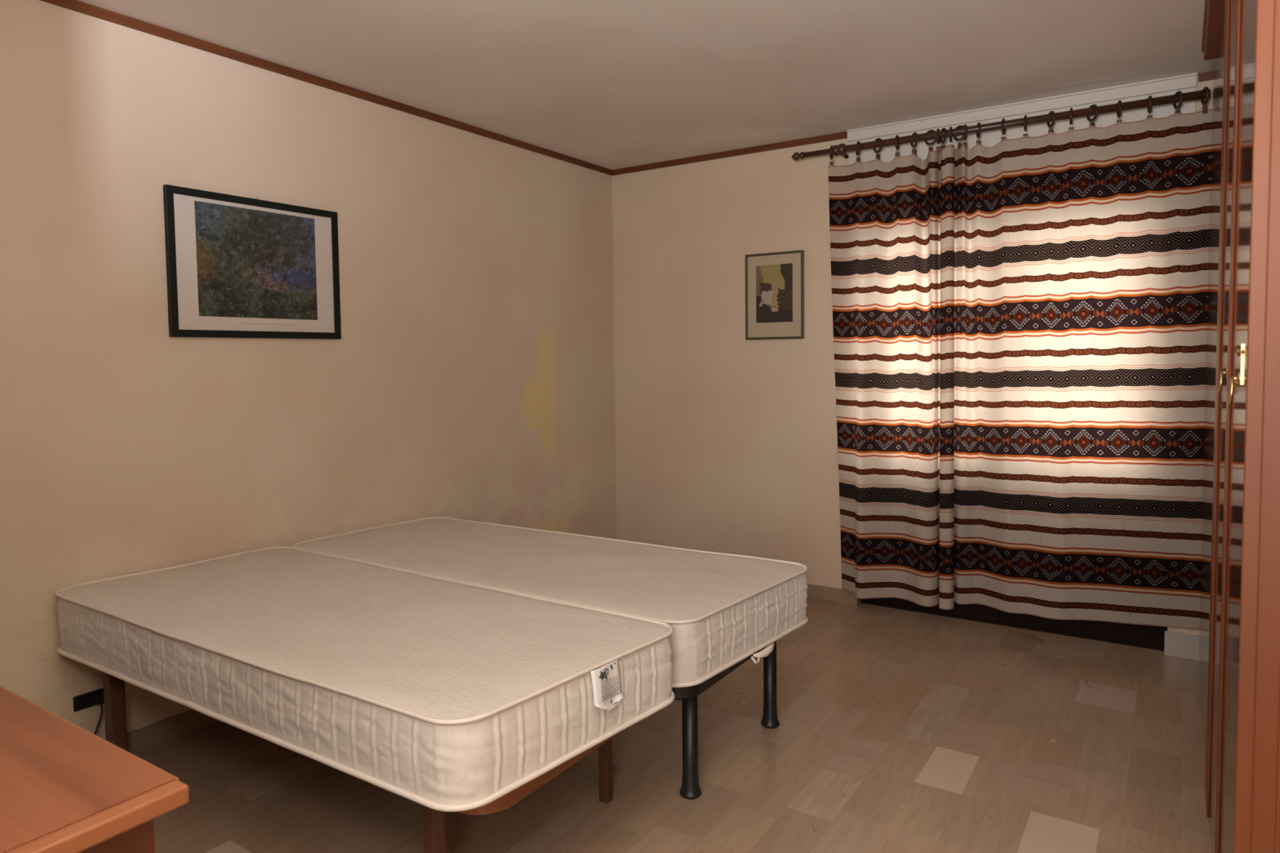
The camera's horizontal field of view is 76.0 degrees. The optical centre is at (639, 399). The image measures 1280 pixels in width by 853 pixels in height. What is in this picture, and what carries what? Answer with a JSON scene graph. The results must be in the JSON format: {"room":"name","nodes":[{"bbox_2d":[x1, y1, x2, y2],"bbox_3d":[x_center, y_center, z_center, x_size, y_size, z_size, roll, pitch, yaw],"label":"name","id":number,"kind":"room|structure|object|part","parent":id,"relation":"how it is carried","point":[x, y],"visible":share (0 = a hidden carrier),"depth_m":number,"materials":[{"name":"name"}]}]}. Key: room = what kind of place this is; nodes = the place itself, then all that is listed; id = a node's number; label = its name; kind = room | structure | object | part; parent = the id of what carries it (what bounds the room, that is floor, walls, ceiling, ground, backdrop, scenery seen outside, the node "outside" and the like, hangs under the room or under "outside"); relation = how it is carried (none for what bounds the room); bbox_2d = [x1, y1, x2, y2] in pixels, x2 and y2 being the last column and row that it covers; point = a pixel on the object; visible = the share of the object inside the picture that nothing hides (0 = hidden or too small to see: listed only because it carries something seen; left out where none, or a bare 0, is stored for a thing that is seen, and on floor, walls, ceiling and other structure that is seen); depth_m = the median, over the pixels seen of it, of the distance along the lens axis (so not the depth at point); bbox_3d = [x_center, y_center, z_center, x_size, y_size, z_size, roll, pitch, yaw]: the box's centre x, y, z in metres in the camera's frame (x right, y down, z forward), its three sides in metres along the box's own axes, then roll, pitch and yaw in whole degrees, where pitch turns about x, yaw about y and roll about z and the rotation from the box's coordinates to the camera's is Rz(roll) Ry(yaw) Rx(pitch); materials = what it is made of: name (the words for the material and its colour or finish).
{"room":"bedroom","nodes":[
{"label":"bedroom","id":0,"kind":"room"},
{"bbox_2d":[0,0,616,740],"bbox_3d":[-1.391,-0.085,3.845,0.120,2.700,4.850,1,4,33],"label":"wall","id":1,"kind":"structure","parent":0,"point":[469,375],"depth_m":3.38,"materials":[{"name":"beige paint"}]},
{"bbox_2d":[72,688,103,734],"bbox_3d":[-1.994,1.188,2.785,0.063,0.281,0.405,1,3,25],"label":"power socket","id":2,"kind":"object","parent":1,"relation":"attached to","point":[95,697],"visible":0.46,"depth_m":2.90,"materials":[{"name":"black plastic"}]},
{"bbox_3d":[-1.950,1.066,2.917,0.010,0.052,0.117,1,4,33],"label":"plate","id":3,"kind":"part","parent":2,"relation":"part of","materials":[{"name":"black plastic"}]},
{"bbox_3d":[-1.977,1.209,2.756,0.025,0.242,0.365,1,3,23],"label":"power cord","id":4,"kind":"part","parent":2,"relation":"part of","materials":[{"name":"black plastic"}]},
{"bbox_2d":[127,709,219,754],"bbox_3d":[-1.380,1.227,3.789,0.011,0.085,4.439,1,4,33],"label":"baseboard","id":5,"kind":"structure","parent":1,"relation":"attached to","point":[155,734],"depth_m":3.13,"materials":[{"name":"wood"}]},
{"bbox_2d":[163,184,341,338],"bbox_3d":[-1.579,-0.547,3.409,0.022,0.583,0.752,1,4,33],"label":"framed picture","id":6,"kind":"object","parent":1,"relation":"attached to","point":[237,266],"visible":1,"depth_m":3.36,"materials":[{"name":"metal"}]},
{"bbox_2d":[194,200,317,319],"bbox_3d":[-1.578,-0.560,3.406,0.001,0.445,0.527,1,4,33],"label":"print","id":7,"kind":"object","parent":6,"relation":"attached to","point":[252,261],"depth_m":3.38},
{"bbox_2d":[40,0,612,175],"bbox_3d":[-1.410,-1.409,3.650,0.012,0.036,4.438,1,4,33],"label":"trim","id":8,"kind":"structure","parent":1,"relation":"attached to","point":[74,5],"depth_m":3.50,"materials":[{"name":"brown wood"}]},
{"bbox_2d":[77,0,1216,169],"bbox_3d":[0.110,-1.411,1.877,4.700,0.120,6.450,1,4,33],"label":"ceiling","id":9,"kind":"structure","parent":0,"point":[610,84],"depth_m":3.42,"materials":[{"name":"paint"}]},
{"bbox_2d":[133,597,1210,852],"bbox_3d":[0.142,1.405,2.024,4.700,0.120,6.450,1,4,33],"label":"floor","id":10,"kind":"structure","parent":0,"point":[899,731],"depth_m":2.85,"materials":[{"name":"wood"}]},
{"bbox_2d":[0,685,188,852],"bbox_3d":[-1.405,1.001,1.464,1.315,0.780,0.535,1,4,33],"label":"dresser","id":11,"kind":"object","parent":10,"relation":"on","point":[64,788],"visible":1,"depth_m":1.29,"materials":[{"name":"brown wood"}]},
{"bbox_3d":[-0.876,0.640,1.091,0.036,0.031,0.531,1,4,33],"label":"edge moulding","id":12,"kind":"part","parent":11,"relation":"part of","materials":[{"name":"brown wood"}]},
{"bbox_2d":[102,673,623,852],"bbox_3d":[-0.921,1.095,2.729,1.853,0.449,0.838,1,4,33],"label":"bed base","id":13,"kind":"object","parent":10,"relation":"on","point":[114,697],"visible":0.06,"depth_m":2.30,"materials":[{"name":"brown wood"}]},
{"bbox_3d":[-1.825,1.137,2.855,0.050,0.372,0.050,1,4,33],"label":"leg","id":14,"kind":"part","parent":13,"relation":"part of","materials":[{"name":"brown wood"}]},
{"bbox_2d":[55,546,675,812],"bbox_3d":[-0.942,0.762,2.608,2.007,0.231,0.880,1,4,33],"label":"mattress","id":15,"kind":"object","parent":13,"relation":"on","point":[437,693],"visible":1,"depth_m":2.25,"materials":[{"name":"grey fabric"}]},
{"bbox_3d":[-0.943,0.664,2.603,1.990,0.031,0.863,1,4,33],"label":"panel","id":16,"kind":"part","parent":15,"relation":"part of","materials":[{"name":"white fabric"}]},
{"bbox_2d":[600,675,619,704],"bbox_3d":[-0.077,0.763,2.131,0.003,0.071,0.068,2,4,40],"label":"label","id":17,"kind":"object","parent":15,"relation":"attached to","point":[610,685],"depth_m":2.14,"materials":[{"name":"grey"}]},
{"bbox_3d":[-0.511,1.165,2.045,0.040,0.372,0.040,1,4,33],"label":"leg","id":18,"kind":"part","parent":13,"relation":"part of","materials":[{"name":"brown wood"}]},
{"bbox_3d":[-0.913,0.919,2.735,1.853,0.056,0.801,1,4,33],"label":"frame","id":19,"kind":"part","parent":13,"relation":"part of","materials":[{"name":"brown wood"}]},
{"bbox_3d":[-0.114,1.127,2.671,0.034,0.372,0.034,1,4,33],"label":"leg","id":20,"kind":"part","parent":13,"relation":"part of","materials":[{"name":"brown wood"}]},
{"bbox_2d":[671,641,779,799],"bbox_3d":[-0.416,1.065,3.445,1.898,0.422,0.816,1,4,33],"label":"bed base","id":21,"kind":"object","parent":10,"relation":"on","point":[690,789],"visible":0.19,"depth_m":2.69,"materials":[{"name":"black metal"}]},
{"bbox_2d":[292,516,808,687],"bbox_3d":[-0.433,0.742,3.330,2.073,0.238,0.883,1,4,33],"label":"mattress","id":22,"kind":"object","parent":21,"relation":"on","point":[722,609],"visible":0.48,"depth_m":3.02,"materials":[{"name":"white fabric"}]},
{"bbox_3d":[-0.434,0.635,3.325,2.042,0.023,0.862,1,4,33],"label":"panel","id":23,"kind":"part","parent":22,"relation":"part of","materials":[{"name":"white fabric"}]},
{"bbox_3d":[0.165,1.129,2.701,0.073,0.358,0.073,1,4,33],"label":"leg","id":24,"kind":"part","parent":21,"relation":"part of","materials":[{"name":"black metal"}]},
{"bbox_3d":[-0.418,0.897,3.436,1.898,0.042,0.816,1,4,33],"label":"frame","id":25,"kind":"part","parent":21,"relation":"part of","materials":[{"name":"black metal"}]},
{"bbox_3d":[0.508,1.099,3.204,0.073,0.358,0.073,1,4,33],"label":"leg","id":26,"kind":"part","parent":21,"relation":"part of","materials":[{"name":"black metal"}]},
{"bbox_2d":[1198,0,1279,852],"bbox_3d":[1.952,-0.021,2.275,0.666,2.660,2.860,1,4,33],"label":"wardrobe","id":27,"kind":"object","parent":10,"relation":"on","point":[1239,651],"visible":1,"depth_m":1.48,"materials":[{"name":"brown wood"}]},
{"bbox_3d":[2.292,-0.088,3.288,0.021,2.509,0.790,1,4,33],"label":"door","id":28,"kind":"part","parent":27,"relation":"part of","materials":[{"name":"brown wood"}]},
{"bbox_3d":[1.938,-1.319,2.207,0.666,0.060,2.860,1,4,33],"label":"cornice","id":29,"kind":"part","parent":27,"relation":"part of","materials":[{"name":"brown wood"}]},
{"bbox_3d":[1.852,-0.048,2.621,0.021,2.509,0.801,1,4,33],"label":"door","id":30,"kind":"part","parent":27,"relation":"part of","materials":[{"name":"brown wood"}]},
{"bbox_3d":[1.382,-0.043,1.942,0.019,0.064,0.044,1,4,33],"label":"ring pull","id":31,"kind":"part","parent":27,"relation":"part of","materials":[{"name":"gold metal"}]},
{"bbox_3d":[1.470,-0.013,2.041,0.021,2.509,0.580,1,4,33],"label":"door","id":32,"kind":"part","parent":27,"relation":"part of","materials":[{"name":"brown wood"}]},
{"bbox_3d":[1.123,-0.018,1.550,0.019,0.068,0.048,1,4,33],"label":"ring pull","id":33,"kind":"part","parent":27,"relation":"part of","materials":[{"name":"gold metal"}]},
{"bbox_3d":[1.132,0.018,1.528,0.021,2.509,0.640,1,4,33],"label":"door","id":34,"kind":"part","parent":27,"relation":"part of","materials":[{"name":"brown wood"}]},
{"bbox_3d":[1.105,-0.064,1.512,0.009,0.075,0.020,1,4,33],"label":"key plate","id":35,"kind":"part","parent":27,"relation":"part of","materials":[{"name":"gold metal"}]},
{"bbox_3d":[0.958,0.074,1.249,0.058,2.600,0.007,1,4,33],"label":"panel moulding","id":36,"kind":"part","parent":27,"relation":"part of","materials":[{"name":"brown wood"}]},
{"bbox_3d":[1.206,0.079,1.103,0.622,2.600,0.024,1,4,33],"label":"panel","id":37,"kind":"part","parent":27,"relation":"part of","materials":[{"name":"brown wood"}]},
{"bbox_2d":[612,74,1213,635],"bbox_3d":[1.609,-0.159,4.591,4.070,2.700,0.300,1,4,33],"label":"wall","id":38,"kind":"structure","parent":0,"point":[726,442],"depth_m":5.12,"materials":[{"name":"beige paint"}]},
{"bbox_2d":[612,131,847,175],"bbox_3d":[0.491,-1.505,5.060,1.636,0.036,0.012,1,4,33],"label":"trim","id":39,"kind":"structure","parent":38,"relation":"attached to","point":[839,135],"depth_m":5.00,"materials":[{"name":"brown wood"}]},
{"bbox_2d":[745,249,804,339],"bbox_3d":[0.802,-0.623,4.900,0.372,0.527,0.022,1,4,33],"label":"framed picture","id":40,"kind":"object","parent":38,"relation":"attached to","point":[774,281],"visible":1,"depth_m":4.90,"materials":[{"name":"metal"}]},
{"bbox_2d":[755,262,792,323],"bbox_3d":[0.801,-0.631,4.898,0.235,0.344,0.001,1,4,33],"label":"print","id":41,"kind":"object","parent":40,"relation":"attached to","point":[774,281],"depth_m":4.90},
{"bbox_2d":[806,583,861,605],"bbox_3d":[0.561,1.130,5.206,1.693,0.085,0.066,1,4,33],"label":"baseboard","id":42,"kind":"structure","parent":38,"relation":"attached to","point":[842,596],"depth_m":4.80,"materials":[{"name":"stone"}]},
{"bbox_2d":[791,88,1210,160],"bbox_3d":[1.710,-1.366,4.181,1.967,0.066,0.153,1,4,33],"label":"curtain rod","id":43,"kind":"object","parent":38,"relation":"attached to","point":[842,148],"visible":1,"depth_m":4.03,"materials":[{"name":"brown wood"}]},
{"bbox_2d":[829,145,833,165],"bbox_3d":[1.064,-1.351,4.555,0.019,0.117,0.074,0,3,5],"label":"curtain ring","id":44,"kind":"object","parent":43,"relation":"hanging from","point":[831,162],"visible":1,"depth_m":4.55,"materials":[{"name":"wood"}]},
{"bbox_2d":[855,141,861,162],"bbox_3d":[1.190,-1.348,4.472,0.019,0.117,0.074,-1,3,-1],"label":"curtain ring","id":45,"kind":"object","parent":43,"relation":"hanging from","point":[858,158],"visible":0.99,"depth_m":4.47,"materials":[{"name":"wood"}]},
{"bbox_2d":[873,137,883,159],"bbox_3d":[1.281,-1.346,4.413,0.019,0.117,0.074,-2,3,-24],"label":"curtain ring","id":46,"kind":"object","parent":43,"relation":"hanging from","point":[877,155],"visible":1,"depth_m":4.41,"materials":[{"name":"wood"}]},
{"bbox_2d":[827,145,954,609],"bbox_3d":[1.333,-0.105,4.398,0.688,2.375,0.169,1,3,28],"label":"curtain","id":47,"kind":"object","parent":43,"relation":"hanging from","point":[891,224],"visible":1,"depth_m":4.41,"materials":[{"name":"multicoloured fabric"}]},
{"bbox_2d":[894,134,899,156],"bbox_3d":[1.367,-1.344,4.355,0.019,0.117,0.074,1,3,31],"label":"curtain ring","id":48,"kind":"object","parent":43,"relation":"hanging from","point":[897,147],"visible":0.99,"depth_m":4.35,"materials":[{"name":"metal"}]},
{"bbox_2d":[910,132,918,155],"bbox_3d":[1.441,-1.342,4.307,0.019,0.117,0.074,-1,3,-7],"label":"curtain ring","id":49,"kind":"object","parent":43,"relation":"hanging from","point":[913,150],"visible":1,"depth_m":4.30,"materials":[{"name":"wood"}]},
{"bbox_2d":[924,129,936,151],"bbox_3d":[1.511,-1.341,4.261,0.019,0.117,0.074,-3,4,-41],"label":"curtain ring","id":50,"kind":"object","parent":43,"relation":"hanging from","point":[931,148],"visible":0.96,"depth_m":4.25,"materials":[{"name":"wood"}]},
{"bbox_2d":[936,128,940,151],"bbox_3d":[1.543,-1.340,4.240,0.019,0.117,0.074,1,3,28],"label":"curtain ring","id":51,"kind":"object","parent":43,"relation":"hanging from","point":[938,146],"visible":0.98,"depth_m":4.23,"materials":[{"name":"metal"}]},
{"bbox_2d":[939,127,946,151],"bbox_3d":[1.563,-1.339,4.227,0.019,0.117,0.074,-1,3,-1],"label":"curtain ring","id":52,"kind":"object","parent":43,"relation":"hanging from","point":[944,129],"visible":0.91,"depth_m":4.22,"materials":[{"name":"metal"}]},
{"bbox_2d":[948,126,952,145],"bbox_3d":[1.595,-1.339,4.206,0.019,0.117,0.074,1,3,22],"label":"curtain ring","id":53,"kind":"object","parent":43,"relation":"hanging from","point":[950,127],"visible":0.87,"depth_m":4.18,"materials":[{"name":"metal"}]},
{"bbox_2d":[953,124,964,148],"bbox_3d":[1.631,-1.338,4.182,0.019,0.117,0.074,-3,4,-41],"label":"curtain ring","id":54,"kind":"object","parent":43,"relation":"hanging from","point":[959,144],"visible":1,"depth_m":4.18,"materials":[{"name":"metal"}]},
{"bbox_2d":[962,124,967,147],"bbox_3d":[1.652,-1.337,4.168,0.019,0.117,0.074,0,3,10],"label":"curtain ring","id":55,"kind":"object","parent":43,"relation":"hanging from","point":[965,143],"visible":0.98,"depth_m":4.15,"materials":[{"name":"metal"}]},
{"bbox_2d":[976,122,981,144],"bbox_3d":[1.707,-1.336,4.132,0.019,0.117,0.074,0,3,13],"label":"curtain ring","id":56,"kind":"object","parent":43,"relation":"hanging from","point":[978,134],"visible":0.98,"depth_m":4.11,"materials":[{"name":"metal"}]},
{"bbox_2d":[1000,118,1005,141],"bbox_3d":[1.804,-1.334,4.068,0.019,0.117,0.074,1,4,33],"label":"curtain ring","id":57,"kind":"object","parent":43,"relation":"hanging from","point":[1003,130],"visible":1,"depth_m":4.05,"materials":[{"name":"metal"}]},
{"bbox_2d":[1022,115,1027,136],"bbox_3d":[1.887,-1.332,4.014,0.019,0.117,0.074,1,3,25],"label":"curtain ring","id":58,"kind":"object","parent":43,"relation":"hanging from","point":[1024,134],"visible":1,"depth_m":4.00,"materials":[{"name":"metal"}]},
{"bbox_2d":[1046,111,1055,133],"bbox_3d":[1.982,-1.330,3.952,0.019,0.117,0.074,-1,3,2],"label":"curtain ring","id":59,"kind":"object","parent":43,"relation":"hanging from","point":[1050,130],"visible":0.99,"depth_m":3.94,"materials":[{"name":"metal"}]},
{"bbox_2d":[1068,107,1073,129],"bbox_3d":[2.053,-1.328,3.904,0.019,0.117,0.074,1,3,28],"label":"curtain ring","id":60,"kind":"object","parent":43,"relation":"hanging from","point":[1071,108],"visible":1,"depth_m":3.88,"materials":[{"name":"metal"}]},
{"bbox_2d":[954,108,1212,630],"bbox_3d":[2.084,-0.101,3.973,1.155,2.380,0.126,1,4,33],"label":"curtain","id":61,"kind":"object","parent":43,"relation":"hanging from","point":[1081,255],"visible":0.93,"depth_m":3.93,"materials":[{"name":"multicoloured fabric"}]},
{"bbox_2d":[1086,104,1098,126],"bbox_3d":[2.128,-1.327,3.856,0.019,0.117,0.074,-1,3,-10],"label":"curtain ring","id":62,"kind":"object","parent":43,"relation":"hanging from","point":[1095,106],"visible":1,"depth_m":3.85,"materials":[{"name":"metal"}]},
{"bbox_2d":[1116,100,1121,122],"bbox_3d":[2.219,-1.324,3.796,0.019,0.117,0.074,1,3,22],"label":"curtain ring","id":63,"kind":"object","parent":43,"relation":"hanging from","point":[1119,113],"visible":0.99,"depth_m":3.78,"materials":[{"name":"metal"}]},
{"bbox_2d":[1146,95,1152,117],"bbox_3d":[2.319,-1.322,3.730,0.019,0.117,0.074,1,3,25],"label":"curtain ring","id":64,"kind":"object","parent":43,"relation":"hanging from","point":[1148,108],"visible":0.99,"depth_m":3.71,"materials":[{"name":"metal"}]},
{"bbox_2d":[1173,90,1182,113],"bbox_3d":[2.408,-1.320,3.671,0.019,0.117,0.074,0,3,8],"label":"curtain ring","id":65,"kind":"object","parent":43,"relation":"hanging from","point":[1180,92],"visible":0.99,"depth_m":3.66,"materials":[{"name":"metal"}]},
{"bbox_2d":[1200,86,1208,113],"bbox_3d":[2.492,-1.318,3.616,0.019,0.117,0.074,0,3,16],"label":"curtain ring","id":66,"kind":"object","parent":43,"relation":"hanging from","point":[1204,108],"visible":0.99,"depth_m":3.61,"materials":[{"name":"metal"}]},
{"bbox_2d":[861,600,1164,651],"bbox_3d":[1.972,1.189,4.460,1.485,0.014,0.235,1,4,33],"label":"trim","id":67,"kind":"structure","parent":38,"relation":"attached to","point":[1060,633],"depth_m":4.31,"materials":[{"name":"brown wood"}]},
{"bbox_2d":[861,597,1167,648],"bbox_3d":[1.917,0.101,4.338,1.509,2.200,0.070,1,4,33],"label":"window","id":68,"kind":"structure","parent":38,"relation":"in","point":[1150,635],"depth_m":4.21,"materials":[{"name":"brown glass"}]},
{"bbox_2d":[846,72,1197,164],"bbox_3d":[1.846,-1.281,4.166,1.626,0.420,0.036,1,4,33],"label":"box","id":69,"kind":"object","parent":38,"relation":"attached to","point":[1184,83],"visible":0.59,"depth_m":4.08,"materials":[{"name":"white paint"}]},
{"bbox_2d":[1164,631,1199,661],"bbox_3d":[2.816,1.167,3.689,0.770,0.118,0.011,1,4,33],"label":"baseboard","id":70,"kind":"structure","parent":38,"relation":"attached to","point":[1179,645],"depth_m":3.86,"materials":[{"name":"stone"}]},
{"bbox_2d":[1198,71,1214,81],"bbox_3d":[2.820,-1.451,3.528,0.688,0.036,0.012,1,4,33],"label":"trim","id":71,"kind":"structure","parent":38,"relation":"attached to","point":[1206,76],"depth_m":3.70,"materials":[{"name":"brown wood"}]}
]}

